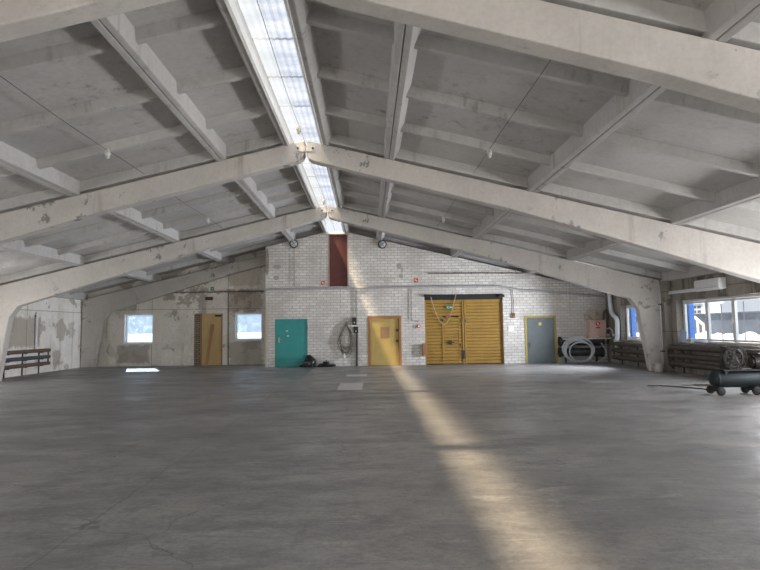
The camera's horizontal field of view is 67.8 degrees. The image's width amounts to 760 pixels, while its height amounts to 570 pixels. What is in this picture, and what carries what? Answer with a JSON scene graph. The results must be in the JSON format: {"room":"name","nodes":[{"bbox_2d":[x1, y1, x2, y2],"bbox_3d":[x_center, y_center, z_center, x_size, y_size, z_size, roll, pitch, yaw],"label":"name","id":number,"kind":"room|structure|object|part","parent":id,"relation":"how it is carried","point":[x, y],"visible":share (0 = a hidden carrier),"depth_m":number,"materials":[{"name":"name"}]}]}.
{"room":"empty warehouse","nodes":[
{"label":"empty warehouse","id":0,"kind":"room"},
{"bbox_2d":[2,297,81,377],"bbox_3d":[-11.912,0.694,7.970,0.300,3.009,31.100,-1,-4,-1],"label":"wall","id":1,"kind":"structure","parent":0,"point":[59,319],"depth_m":20.62,"materials":[{"name":"white paint"}]},
{"bbox_2d":[3,348,50,377],"bbox_3d":[-11.865,2.600,18.910,0.232,0.861,2.600,-1,-4,-1],"label":"radiator","id":2,"kind":"object","parent":1,"relation":"attached to","point":[8,360],"visible":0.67,"depth_m":18.90,"materials":[{"name":"metal"}]},
{"bbox_2d":[34,312,37,348],"bbox_3d":[-11.965,1.583,19.662,0.090,1.285,0.100,-1,-4,-1],"label":"pipe","id":3,"kind":"object","parent":1,"relation":"attached to","point":[36,314],"visible":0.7,"depth_m":19.64,"materials":[{"name":"metal"}]},
{"bbox_2d":[0,248,153,299],"bbox_3d":[-10.536,-0.346,17.278,2.994,1.017,12.358,-1,-4,-1],"label":"ceiling","id":4,"kind":"structure","parent":0,"point":[14,265],"depth_m":16.95,"materials":[{"name":"grey concrete"}]},
{"bbox_2d":[0,162,225,281],"bbox_3d":[-7.578,-1.304,14.404,2.944,1.005,18.358,-1,-4,-1],"label":"ceiling","id":5,"kind":"structure","parent":0,"point":[108,235],"depth_m":14.97,"materials":[{"name":"grey concrete"}]},
{"bbox_2d":[0,19,291,263],"bbox_3d":[-4.708,-2.028,14.520,2.944,1.005,18.358,-1,-4,-1],"label":"ceiling","id":6,"kind":"structure","parent":0,"point":[81,73],"depth_m":9.24,"materials":[{"name":"grey concrete"}]},
{"bbox_2d":[0,76,249,246],"bbox_3d":[-4.738,-2.001,13.644,0.032,0.029,15.900,-1,-4,-1],"label":"cable","id":7,"kind":"object","parent":6,"relation":"attached to","point":[0,76],"visible":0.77,"depth_m":8.64,"materials":[{"name":"metal"}]},
{"bbox_2d":[104,149,110,158],"bbox_3d":[-4.652,-2.238,9.651,0.100,0.175,0.100,-1,-4,-1],"label":"holder","id":8,"kind":"object","parent":7,"relation":"hanging from","point":[107,153],"visible":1,"depth_m":9.62,"materials":[{"name":"paint"}]},
{"bbox_2d":[99,0,325,240],"bbox_3d":[-2.611,-2.557,14.605,1.394,0.633,18.358,-1,-4,-1],"label":"ceiling","id":9,"kind":"structure","parent":0,"point":[194,51],"depth_m":8.36,"materials":[{"name":"grey concrete"}]},
{"bbox_2d":[224,0,322,145],"bbox_3d":[-1.437,-3.209,8.469,0.840,0.420,6.060,-1,-4,-1],"label":"window","id":10,"kind":"structure","parent":9,"relation":"attached to","point":[276,14],"depth_m":8.23,"materials":[{"name":"glass"}]},
{"bbox_3d":[-1.414,-3.484,7.287,0.800,0.016,1.260,-1,-4,-1],"label":"pane","id":11,"kind":"part","parent":10,"relation":"part of","materials":[{"name":"glass"}]},
{"bbox_3d":[-1.440,-3.389,8.483,0.800,0.016,1.260,-1,-4,-1],"label":"pane","id":12,"kind":"part","parent":10,"relation":"part of","materials":[{"name":"clear glass"}]},
{"bbox_3d":[-1.465,-3.302,9.680,0.800,0.016,1.260,-1,-4,-1],"label":"pane","id":13,"kind":"part","parent":10,"relation":"part of","materials":[{"name":"glass"}]},
{"bbox_3d":[-1.490,-3.207,10.876,0.800,0.016,1.260,-1,-4,-1],"label":"pane","id":14,"kind":"part","parent":10,"relation":"part of","materials":[{"name":"glass"}]},
{"bbox_2d":[288,128,337,208],"bbox_3d":[-1.564,-2.754,14.451,0.840,0.420,6.060,-1,-4,-1],"label":"window","id":15,"kind":"structure","parent":9,"relation":"attached to","point":[323,176],"depth_m":14.60,"materials":[{"name":"glass"}]},
{"bbox_3d":[-1.516,-3.116,12.072,0.800,0.016,1.260,-1,-4,-1],"label":"pane","id":16,"kind":"part","parent":15,"relation":"part of","materials":[{"name":"clear glass"}]},
{"bbox_3d":[-1.567,-2.934,14.464,0.800,0.016,1.260,-1,-4,-1],"label":"pane","id":17,"kind":"part","parent":15,"relation":"part of","materials":[{"name":"glass"}]},
{"bbox_3d":[-1.592,-2.847,15.661,0.800,0.016,1.260,-1,-4,-1],"label":"pane","id":18,"kind":"part","parent":15,"relation":"part of","materials":[{"name":"glass"}]},
{"bbox_3d":[-1.617,-2.752,16.857,0.800,0.016,1.260,-1,-4,-1],"label":"pane","id":19,"kind":"part","parent":15,"relation":"part of","materials":[{"name":"glass"}]},
{"bbox_2d":[88,231,464,366],"bbox_3d":[-1.727,0.499,23.599,21.360,5.480,0.400,-1,-4,-1],"label":"wall","id":20,"kind":"structure","parent":0,"point":[173,323],"depth_m":23.19,"materials":[{"name":"grey paint"}]},
{"bbox_2d":[123,313,153,344],"bbox_3d":[-9.887,1.807,23.221,1.237,1.254,0.270,-1,-4,-1],"label":"window","id":21,"kind":"structure","parent":20,"relation":"in","point":[125,331],"depth_m":23.20,"materials":[{"name":"white plastic"}]},
{"bbox_2d":[200,313,222,364],"bbox_3d":[-6.912,2.228,23.202,0.906,2.115,0.150,-1,-4,-1],"label":"door","id":22,"kind":"structure","parent":20,"relation":"in","point":[215,355],"depth_m":23.21,"materials":[{"name":"brown wood"}]},
{"bbox_2d":[175,290,263,292],"bbox_3d":[-7.930,0.300,23.256,6.289,0.088,0.072,-1,-4,-1],"label":"conduit","id":23,"kind":"object","parent":20,"relation":"attached to","point":[251,290],"visible":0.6,"depth_m":23.26,"materials":[{"name":"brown metal"}]},
{"bbox_2d":[228,292,228,364],"bbox_3d":[-6.222,1.767,23.181,0.056,3.046,0.070,-1,-4,-1],"label":"conduit","id":24,"kind":"object","parent":20,"relation":"attached to","point":[228,292],"visible":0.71,"depth_m":23.15,"materials":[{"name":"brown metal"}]},
{"bbox_2d":[234,312,262,340],"bbox_3d":[-5.408,1.722,23.322,1.165,1.157,0.270,-1,-4,-1],"label":"window","id":25,"kind":"structure","parent":20,"relation":"in","point":[236,314],"depth_m":23.27,"materials":[{"name":"white plastic"}]},
{"bbox_2d":[288,0,405,239],"bbox_3d":[-0.521,-2.583,14.651,1.394,0.633,18.358,-1,-4,-1],"label":"ceiling","id":26,"kind":"structure","parent":0,"point":[352,61],"depth_m":8.43,"materials":[{"name":"grey concrete"}]},
{"bbox_2d":[316,197,344,233],"bbox_3d":[-1.674,-2.361,19.620,0.840,0.420,4.430,-1,-4,-1],"label":"window","id":27,"kind":"structure","parent":26,"relation":"attached to","point":[330,201],"depth_m":18.60,"materials":[{"name":"clear glass"}]},
{"bbox_3d":[-1.642,-2.665,18.000,0.800,0.016,1.152,-1,-4,-1],"label":"pane","id":28,"kind":"part","parent":27,"relation":"part of","materials":[{"name":"glass"}]},
{"bbox_2d":[0,362,759,569],"bbox_3d":[-1.363,2.216,8.078,21.360,0.300,31.100,-1,-4,-1],"label":"floor","id":29,"kind":"structure","parent":0,"point":[587,465],"depth_m":5.72,"materials":[{"name":"concrete"}]},
{"bbox_2d":[0,0,174,42],"bbox_3d":[-6.507,-0.692,5.146,10.335,5.196,0.290,-1,-4,-1],"label":"roof beam","id":30,"kind":"structure","parent":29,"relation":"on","point":[18,18],"depth_m":5.31,"materials":[{"name":"paint"}]},
{"bbox_2d":[0,141,305,244],"bbox_3d":[-6.634,-0.236,11.127,10.335,5.196,0.290,-1,-4,-1],"label":"roof beam","id":31,"kind":"structure","parent":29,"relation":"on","point":[22,223],"depth_m":11.19,"materials":[{"name":"paint"}]},
{"bbox_3d":[-1.591,-2.732,11.304,0.185,0.120,0.018,-1,-4,-1],"label":"hinge plate","id":32,"kind":"part","parent":31,"relation":"part of","materials":[{"name":"paint"}]},
{"bbox_2d":[0,205,326,380],"bbox_3d":[-6.761,0.219,17.108,10.335,5.196,0.290,-1,-4,-1],"label":"roof beam","id":33,"kind":"structure","parent":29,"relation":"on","point":[15,295],"depth_m":17.03,"materials":[{"name":"paint"}]},
{"bbox_2d":[257,1,334,229],"bbox_3d":[-1.510,-2.881,11.071,0.032,0.029,21.300,-1,-4,-1],"label":"cable","id":34,"kind":"object","parent":33,"relation":"attached to","point":[257,1],"visible":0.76,"depth_m":8.40,"materials":[{"name":"metal"}]},
{"bbox_2d":[296,125,301,133],"bbox_3d":[-1.496,-2.863,10.418,0.100,0.175,0.100,-1,-4,-1],"label":"holder","id":35,"kind":"object","parent":34,"relation":"hanging from","point":[298,129],"visible":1,"depth_m":10.39,"materials":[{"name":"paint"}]},
{"bbox_2d":[81,255,265,367],"bbox_3d":[-6.888,0.674,23.090,10.335,5.196,0.290,-1,-4,-1],"label":"roof beam","id":36,"kind":"structure","parent":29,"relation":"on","point":[95,310],"depth_m":22.93,"materials":[{"name":"paint"}]},
{"bbox_2d":[205,324,213,365],"bbox_3d":[-6.938,2.430,22.944,0.115,1.696,0.534,-2,-4,10],"label":"plank","id":37,"kind":"object","parent":29,"relation":"on","point":[211,325],"visible":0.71,"depth_m":22.93,"materials":[{"name":"brown wood"}]},
{"bbox_2d":[303,355,315,366],"bbox_3d":[-2.611,2.841,21.168,0.466,0.462,0.440,-3,-5,24],"label":"bag","id":38,"kind":"object","parent":29,"relation":"on","point":[310,361],"visible":0.98,"depth_m":21.00,"materials":[{"name":"black plastic"}]},
{"bbox_2d":[323,360,329,366],"bbox_3d":[-2.015,2.941,21.204,0.282,0.253,0.248,-1,-4,-1],"label":"scrap","id":39,"kind":"object","parent":29,"relation":"on","point":[326,364],"visible":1,"depth_m":21.11,"materials":[{"name":"black rubber"}]},
{"bbox_2d":[327,205,661,370],"bbox_3d":[3.491,0.095,17.336,10.155,5.196,0.290,-1,-4,-1],"label":"roof beam","id":40,"kind":"structure","parent":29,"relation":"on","point":[641,292],"depth_m":17.30,"materials":[{"name":"paint"}]},
{"bbox_2d":[306,141,759,282],"bbox_3d":[3.618,-0.360,11.354,10.155,5.196,0.290,-1,-4,-1],"label":"roof beam","id":41,"kind":"structure","parent":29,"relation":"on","point":[736,257],"depth_m":11.32,"materials":[{"name":"paint"}]},
{"bbox_3d":[-1.397,-2.734,11.308,0.185,0.120,0.018,-1,-4,-1],"label":"hinge plate","id":42,"kind":"part","parent":41,"relation":"part of","materials":[{"name":"paint"}]},
{"bbox_2d":[307,0,759,113],"bbox_3d":[3.745,-0.816,5.373,10.155,5.196,0.290,-1,-4,-1],"label":"roof beam","id":43,"kind":"structure","parent":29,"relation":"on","point":[728,74],"depth_m":5.34,"materials":[{"name":"paint"}]},
{"bbox_2d":[558,336,604,362],"bbox_3d":[7.644,2.451,21.473,1.685,1.008,0.380,-1,-4,-1],"label":"radiator","id":44,"kind":"object","parent":29,"relation":"on","point":[600,351],"visible":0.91,"depth_m":21.36,"materials":[{"name":"metal"}]},
{"bbox_2d":[562,336,606,362],"bbox_3d":[7.691,2.425,21.245,1.654,1.020,0.248,-1,-4,-1],"label":"coil","id":45,"kind":"object","parent":29,"relation":"on","point":[579,338],"visible":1,"depth_m":21.21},
{"bbox_2d":[653,363,663,371],"bbox_3d":[8.326,2.468,16.887,0.302,0.261,0.302,-3,-5,31],"label":"bucket","id":46,"kind":"object","parent":29,"relation":"on","point":[658,367],"visible":1,"depth_m":16.78,"materials":[{"name":"plastic"}]},
{"bbox_2d":[658,285,664,367],"bbox_3d":[8.460,1.241,16.978,0.100,2.480,0.080,-1,-4,-1],"label":"pipe","id":47,"kind":"object","parent":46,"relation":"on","point":[659,299],"visible":1,"depth_m":16.96,"materials":[{"name":"metal"}]},
{"bbox_2d":[659,281,674,371],"bbox_3d":[8.698,1.259,17.262,0.215,2.720,0.480,-1,-4,-1],"label":"pier","id":48,"kind":"object","parent":29,"relation":"on","point":[666,311],"visible":0.71,"depth_m":17.06,"materials":[{"name":"concrete"}]},
{"bbox_2d":[647,385,705,389],"bbox_3d":[6.725,2.278,12.537,0.314,0.021,1.481,3,-5,-37],"label":"air hose","id":49,"kind":"object","parent":29,"relation":"on","point":[647,385],"visible":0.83,"depth_m":12.74,"materials":[{"name":"black rubber"}]},
{"bbox_2d":[706,346,759,395],"bbox_3d":[7.381,1.706,11.392,1.450,0.974,0.406,-1,-4,-1],"label":"air compressor","id":50,"kind":"object","parent":29,"relation":"on","point":[730,373],"visible":1,"depth_m":11.28,"materials":[{"name":"paint"}]},
{"bbox_3d":[7.383,1.891,11.398,1.450,0.336,0.336,-1,-4,-1],"label":"tank","id":51,"kind":"part","parent":50,"relation":"part of","materials":[{"name":"metal"}]},
{"bbox_3d":[7.371,1.739,11.410,1.070,0.090,0.340,-1,-4,-1],"label":"mounting plate","id":52,"kind":"part","parent":50,"relation":"part of","materials":[{"name":"metal"}]},
{"bbox_3d":[7.734,1.542,11.432,0.500,0.323,0.286,-1,-4,-1],"label":"motor","id":53,"kind":"part","parent":50,"relation":"part of","materials":[{"name":"metal"}]},
{"bbox_2d":[265,232,607,366],"bbox_3d":[2.162,0.475,21.868,13.061,5.159,0.380,-1,-4,-1],"label":"wall","id":54,"kind":"structure","parent":0,"point":[326,312],"depth_m":21.66,"materials":[{"name":"white brick"}]},
{"bbox_2d":[275,319,307,366],"bbox_3d":[-3.360,2.194,21.431,1.228,1.794,0.136,-1,-4,-1],"label":"door","id":55,"kind":"structure","parent":54,"relation":"in","point":[291,345],"depth_m":21.45,"materials":[{"name":"teal paint"}]},
{"bbox_2d":[289,240,297,247],"bbox_3d":[-3.304,-1.581,21.654,0.330,0.330,0.127,-1,-4,-1],"label":"wall lamp","id":56,"kind":"object","parent":54,"relation":"attached to","point":[294,243],"visible":0.98,"depth_m":21.63,"materials":[{"name":"metal"}]},
{"bbox_2d":[328,233,348,286],"bbox_3d":[-1.605,-0.958,21.781,0.786,2.049,0.190,-1,-4,-1],"label":"door","id":57,"kind":"structure","parent":54,"relation":"in","point":[338,262],"depth_m":21.75,"materials":[{"name":"red metal"}]},
{"bbox_2d":[338,322,355,357],"bbox_3d":[-1.260,2.092,21.422,0.674,1.366,0.124,0,-4,-4],"label":"coil","id":58,"kind":"object","parent":54,"relation":"hanging from","point":[345,325],"visible":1,"depth_m":21.40,"materials":[{"name":"rubber"}]},
{"bbox_2d":[352,317,356,324],"bbox_3d":[-0.969,1.376,21.462,0.159,0.283,0.160,-1,-4,-1],"label":"switch box","id":59,"kind":"object","parent":54,"relation":"attached to","point":[354,319],"visible":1,"depth_m":21.43,"materials":[{"name":"black plastic"}]},
{"bbox_2d":[356,333,357,365],"bbox_3d":[-0.872,2.388,21.427,0.084,1.358,0.070,-1,-4,-1],"label":"conduit","id":60,"kind":"object","parent":54,"relation":"attached to","point":[356,333],"visible":0.83,"depth_m":21.40,"materials":[{"name":"metal"}]},
{"bbox_2d":[378,240,386,248],"bbox_3d":[0.090,-1.567,21.725,0.330,0.330,0.127,-1,-4,-1],"label":"wall lamp","id":61,"kind":"object","parent":54,"relation":"attached to","point":[382,244],"visible":1,"depth_m":21.70,"materials":[{"name":"metal"}]},
{"bbox_2d":[368,316,401,365],"bbox_3d":[0.180,2.125,21.570,1.276,1.878,0.180,-1,-4,-1],"label":"door","id":62,"kind":"structure","parent":54,"relation":"in","point":[384,337],"depth_m":21.53,"materials":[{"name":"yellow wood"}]},
{"bbox_2d":[422,344,426,355],"bbox_3d":[1.689,2.450,21.439,0.162,0.452,0.155,-1,-4,-1],"label":"wall box","id":63,"kind":"object","parent":54,"relation":"attached to","point":[424,346],"visible":1,"depth_m":21.36,"materials":[{"name":"orange wood"}]},
{"bbox_2d":[266,285,605,297],"bbox_3d":[2.206,0.301,21.654,13.095,0.573,0.095,-1,-4,-1],"label":"pipe","id":64,"kind":"object","parent":54,"relation":"attached to","point":[455,286],"visible":0.98,"depth_m":21.63,"materials":[{"name":"metal"}]},
{"bbox_2d":[424,294,504,364],"bbox_3d":[3.244,1.684,21.698,3.092,2.673,0.420,-1,-4,-1],"label":"door","id":65,"kind":"structure","parent":54,"relation":"in","point":[480,327],"depth_m":21.70,"materials":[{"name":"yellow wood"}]},
{"bbox_2d":[431,292,456,324],"bbox_3d":[2.441,0.894,21.637,1.008,1.253,0.116,-1,-4,-1],"label":"pull cord","id":66,"kind":"object","parent":65,"relation":"hanging from","point":[456,292],"visible":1,"depth_m":21.65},
{"bbox_3d":[2.727,2.143,21.675,0.588,1.748,0.062,-1,-4,-1],"label":"wicket door","id":67,"kind":"part","parent":65,"relation":"part of","materials":[{"name":"paint"}]},
{"bbox_3d":[2.728,2.126,21.649,0.672,1.778,0.030,-1,-4,-1],"label":"wicket frame","id":68,"kind":"part","parent":65,"relation":"part of","materials":[{"name":"paint"}]},
{"bbox_2d":[428,272,523,273],"bbox_3d":[3.697,-0.452,21.755,3.708,0.097,0.070,-1,-4,-1],"label":"conduit","id":69,"kind":"object","parent":54,"relation":"attached to","point":[436,272],"visible":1,"depth_m":21.74,"materials":[{"name":"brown metal"}]},
{"bbox_2d":[508,325,513,331],"bbox_3d":[5.023,1.672,21.639,0.248,0.276,0.016,-1,-4,-1],"label":"notice","id":70,"kind":"object","parent":54,"relation":"attached to","point":[510,327],"visible":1,"depth_m":21.63,"materials":[{"name":"paper"}]},
{"bbox_2d":[524,315,557,362],"bbox_3d":[6.164,2.081,21.669,1.233,1.817,0.182,-1,-4,-1],"label":"door","id":71,"kind":"structure","parent":54,"relation":"in","point":[540,331],"depth_m":21.64,"materials":[{"name":"metal"}]},
{"bbox_2d":[562,338,610,340],"bbox_3d":[7.813,2.079,21.494,1.817,0.130,0.360,-1,-4,-1],"label":"wall shelf","id":72,"kind":"object","parent":54,"relation":"attached to","point":[562,338],"visible":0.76,"depth_m":21.32,"materials":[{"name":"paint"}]},
{"bbox_2d":[586,320,605,337],"bbox_3d":[8.255,1.675,21.532,0.619,0.668,0.355,-1,-4,-1],"label":"box","id":73,"kind":"object","parent":72,"relation":"on","point":[595,328],"visible":1,"depth_m":21.39,"materials":[{"name":"brown cardboard"}]},
{"bbox_2d":[584,308,601,319],"bbox_3d":[8.109,1.124,21.553,0.658,0.458,0.120,-1,-4,-1],"label":"roll","id":74,"kind":"object","parent":73,"relation":"on","point":[591,313],"visible":1,"depth_m":21.51,"materials":[{"name":"fabric"}]},
{"bbox_2d":[379,0,759,256],"bbox_3d":[1.654,-2.332,11.669,2.944,1.005,24.358,-1,-4,-1],"label":"ceiling","id":75,"kind":"structure","parent":0,"point":[456,95],"depth_m":8.35,"materials":[{"name":"grey concrete"}]},
{"bbox_2d":[423,60,550,246],"bbox_3d":[1.811,-2.045,13.786,0.032,0.029,15.900,-1,-4,-1],"label":"cable","id":76,"kind":"object","parent":75,"relation":"attached to","point":[550,60],"visible":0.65,"depth_m":8.12,"materials":[{"name":"metal"}]},
{"bbox_2d":[487,148,491,157],"bbox_3d":[1.896,-2.281,9.794,0.100,0.175,0.100,-1,-4,-1],"label":"holder","id":77,"kind":"object","parent":76,"relation":"hanging from","point":[489,152],"visible":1,"depth_m":9.76,"materials":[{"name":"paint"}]},
{"bbox_2d":[454,3,759,273],"bbox_3d":[4.543,-1.678,11.681,2.944,1.005,24.358,-1,-4,-1],"label":"ceiling","id":78,"kind":"structure","parent":0,"point":[675,157],"depth_m":9.32,"materials":[{"name":"grey concrete"}]},
{"bbox_2d":[530,196,759,281],"bbox_3d":[7.393,-0.790,14.683,2.994,1.017,18.358,-1,-4,-1],"label":"ceiling","id":79,"kind":"structure","parent":0,"point":[623,257],"depth_m":15.43,"materials":[{"name":"grey concrete"}]},
{"bbox_2d":[605,273,759,375],"bbox_3d":[9.141,0.439,8.437,0.300,3.009,31.100,-1,-4,-1],"label":"wall","id":80,"kind":"structure","parent":0,"point":[735,286],"depth_m":16.61,"materials":[{"name":"concrete"}]},
{"bbox_2d":[602,309,608,343],"bbox_3d":[8.613,1.580,21.519,0.260,1.334,0.116,-1,-4,-1],"label":"pipe","id":81,"kind":"object","parent":80,"relation":"attached to","point":[605,310],"visible":1,"depth_m":21.50,"materials":[{"name":"metal"}]},
{"bbox_2d":[607,293,620,346],"bbox_3d":[8.607,1.239,20.806,0.232,2.095,0.724,-1,-4,-1],"label":"pipe","id":82,"kind":"object","parent":80,"relation":"attached to","point":[610,303],"visible":0.89,"depth_m":20.53,"materials":[{"name":"metal"}]},
{"bbox_2d":[611,341,645,366],"bbox_3d":[8.653,2.363,19.214,0.245,0.814,3.100,-1,-4,-1],"label":"radiator","id":83,"kind":"object","parent":80,"relation":"attached to","point":[637,352],"visible":0.61,"depth_m":19.46,"materials":[{"name":"metal"}]},
{"bbox_2d":[619,305,641,341],"bbox_3d":[8.842,1.309,19.473,0.370,1.290,2.170,-1,-4,-1],"label":"window","id":84,"kind":"structure","parent":80,"relation":"in","point":[629,338],"depth_m":20.34,"materials":[{"name":"white plastic"}]},
{"bbox_3d":[8.816,1.930,19.426,0.300,0.045,2.170,-1,-4,-1],"label":"sill","id":85,"kind":"part","parent":84,"relation":"part of","materials":[{"name":"concrete"}]},
{"bbox_3d":[8.967,1.319,19.962,0.070,1.106,0.946,-1,-4,-1],"label":"sash","id":86,"kind":"part","parent":84,"relation":"part of","materials":[{"name":"white plastic"}]},
{"bbox_3d":[8.992,1.282,19.479,0.070,1.240,2.050,-1,-4,-1],"label":"frame","id":87,"kind":"part","parent":84,"relation":"part of","materials":[{"name":"white plastic"}]},
{"bbox_2d":[668,288,695,294],"bbox_3d":[8.762,0.190,16.377,0.100,0.105,1.591,-1,-4,-1],"label":"lamp","id":88,"kind":"object","parent":80,"relation":"attached to","point":[692,289],"visible":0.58,"depth_m":16.34,"materials":[{"name":"white plastic"}]},
{"bbox_2d":[694,277,725,291],"bbox_3d":[8.738,-0.003,14.987,0.205,0.308,1.088,-1,-4,-1],"label":"wall heater","id":89,"kind":"object","parent":80,"relation":"attached to","point":[718,283],"visible":1,"depth_m":14.78,"materials":[{"name":"white plastic"}]},
{"bbox_2d":[668,344,759,372],"bbox_3d":[8.753,1.993,14.380,0.250,0.819,5.102,-1,-4,-1],"label":"radiator","id":90,"kind":"object","parent":80,"relation":"attached to","point":[672,347],"visible":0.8,"depth_m":15.38,"materials":[{"name":"metal"}]},
{"bbox_2d":[674,294,759,348],"bbox_3d":[8.949,0.927,14.449,0.370,1.290,4.790,-1,-4,-1],"label":"window","id":91,"kind":"structure","parent":80,"relation":"in","point":[734,318],"depth_m":14.82,"materials":[{"name":"white plastic"}]},
{"bbox_2d":[680,329,686,342],"bbox_3d":[8.875,1.506,16.506,0.024,0.412,0.352,-1,-4,-1],"label":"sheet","id":92,"kind":"object","parent":91,"relation":"on","point":[683,339],"visible":0.86,"depth_m":16.50,"materials":[{"name":"plastic"}]},
{"bbox_2d":[687,338,695,342],"bbox_3d":[8.856,1.584,16.067,0.160,0.134,0.200,-1,-4,-1],"label":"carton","id":93,"kind":"object","parent":91,"relation":"on","point":[689,340],"visible":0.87,"depth_m":15.97,"materials":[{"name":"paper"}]},
{"bbox_3d":[9.047,1.030,16.159,0.070,1.106,1.116,-1,-4,-1],"label":"sash","id":94,"kind":"part","parent":91,"relation":"part of","materials":[{"name":"white plastic"}]},
{"bbox_2d":[694,340,714,343],"bbox_3d":[8.869,1.556,15.453,0.216,0.094,0.812,-1,-4,-1],"label":"plastic sheet","id":95,"kind":"object","parent":91,"relation":"on","point":[695,341],"visible":1,"depth_m":15.39,"materials":[{"name":"plastic"}]},
{"bbox_3d":[8.922,1.548,14.401,0.300,0.045,4.790,-1,-4,-1],"label":"sill","id":96,"kind":"part","parent":91,"relation":"part of","materials":[{"name":"concrete"}]},
{"bbox_3d":[9.072,0.944,15.022,0.070,1.106,1.116,-1,-4,-1],"label":"sash","id":97,"kind":"part","parent":91,"relation":"part of","materials":[{"name":"white plastic"}]},
{"bbox_3d":[9.096,0.857,13.886,0.070,1.106,1.116,-1,-4,-1],"label":"sash","id":98,"kind":"part","parent":91,"relation":"part of","materials":[{"name":"white plastic"}]},
{"label":"outside","id":99,"kind":"structure","parent":0,"visible":0},
{"bbox_2d":[128,332,740,341],"bbox_3d":[-1.032,5.743,49.697,600.000,0.150,700.000,-1,-4,-1],"label":"snow ground","id":100,"kind":"structure","parent":99,"point":[241,335],"depth_m":167.51,"materials":[{"name":"white snow"}]},
{"bbox_2d":[629,306,636,336],"bbox_3d":[9.425,1.522,21.058,0.300,3.650,0.500,-1,-4,-1],"label":"post","id":101,"kind":"object","parent":100,"relation":"on","point":[632,314],"visible":0.14,"depth_m":21.00,"materials":[{"name":"metal"}]},
{"bbox_2d":[687,304,695,337],"bbox_3d":[9.503,1.240,17.360,0.300,3.650,0.500,-1,-4,-1],"label":"post","id":102,"kind":"object","parent":100,"relation":"on","point":[690,307],"visible":0.07,"depth_m":17.22,"materials":[{"name":"metal"}]},
{"bbox_2d":[629,311,759,334],"bbox_3d":[60.969,6.499,96.096,7.000,3.650,110.000,-1,-4,-1],"label":"building","id":103,"kind":"structure","parent":100,"relation":"on","point":[752,318],"depth_m":93.81,"materials":[{"name":"painted metal"},{"name":"glass"}]},
{"bbox_2d":[694,316,705,338],"bbox_3d":[25.071,3.656,44.307,0.220,2.479,1.285,-1,-4,-1],"label":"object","id":104,"kind":"object","parent":100,"relation":"on","point":[698,321],"visible":0.73,"depth_m":44.41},
{"bbox_3d":[25.069,3.834,44.502,0.156,2.152,0.180,-1,-4,-1],"label":"post","id":105,"kind":"part","parent":104,"relation":"part of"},
{"bbox_3d":[25.087,3.975,43.728,0.156,1.754,0.180,-1,-4,-1],"label":"post","id":106,"kind":"part","parent":104,"relation":"part of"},
{"bbox_2d":[695,332,706,338],"bbox_3d":[34.198,5.448,59.870,1.676,1.006,1.706,-1,-4,-1],"label":"heap","id":107,"kind":"object","parent":100,"relation":"on","point":[701,334],"visible":0.12,"depth_m":59.32,"materials":[{"name":"white snow"}]},
{"bbox_2d":[694,302,723,313],"bbox_3d":[71.354,7.094,124.359,4.800,6.450,6.800,-1,-4,-1],"label":"building","id":108,"kind":"structure","parent":100,"relation":"on","point":[715,307],"depth_m":121.57,"materials":[{"name":"stone"}]},
{"bbox_2d":[712,333,725,341],"bbox_3d":[26.708,4.293,44.211,1.720,1.147,1.565,-1,-4,-1],"label":"heap","id":109,"kind":"object","parent":100,"relation":"on","point":[716,335],"visible":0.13,"depth_m":43.81,"materials":[{"name":"white snow"}]},
{"bbox_2d":[720,304,723,341],"bbox_3d":[26.092,3.126,43.072,0.074,3.340,0.074,-2,-5,21],"label":"pole","id":110,"kind":"object","parent":100,"relation":"on","point":[720,304],"visible":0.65,"depth_m":43.07,"materials":[{"name":"metal"}]},
{"bbox_2d":[724,333,732,337],"bbox_3d":[42.383,6.221,69.248,1.076,0.658,2.217,0,-4,-12],"label":"heap","id":111,"kind":"object","parent":100,"relation":"on","point":[730,335],"visible":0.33,"depth_m":68.55,"materials":[{"name":"white snow"}]},
{"bbox_2d":[730,335,754,339],"bbox_3d":[35.321,5.184,54.935,1.854,0.755,2.397,-1,-4,-1],"label":"heap","id":112,"kind":"object","parent":100,"relation":"on","point":[742,335],"visible":0.14,"depth_m":54.62,"materials":[{"name":"white snow"}]},
{"bbox_2d":[743,301,745,339],"bbox_3d":[26.146,2.878,40.506,0.074,3.446,0.074,-2,-5,21],"label":"pole","id":113,"kind":"object","parent":100,"relation":"on","point":[743,301],"visible":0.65,"depth_m":40.49,"materials":[{"name":"metal"}]},
{"bbox_2d":[739,337,751,339],"bbox_3d":[27.528,4.357,43.131,1.876,0.836,1.611,-1,-4,-1],"label":"heap","id":114,"kind":"object","parent":100,"relation":"on","point":[741,338],"visible":0.08,"depth_m":42.82,"materials":[{"name":"white snow"}]},
{"bbox_2d":[741,332,758,338],"bbox_3d":[42.515,5.813,65.238,1.414,0.861,2.726,-2,-4,13],"label":"heap","id":115,"kind":"object","parent":100,"relation":"on","point":[751,334],"visible":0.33,"depth_m":64.44,"materials":[{"name":"white snow"}]}
]}

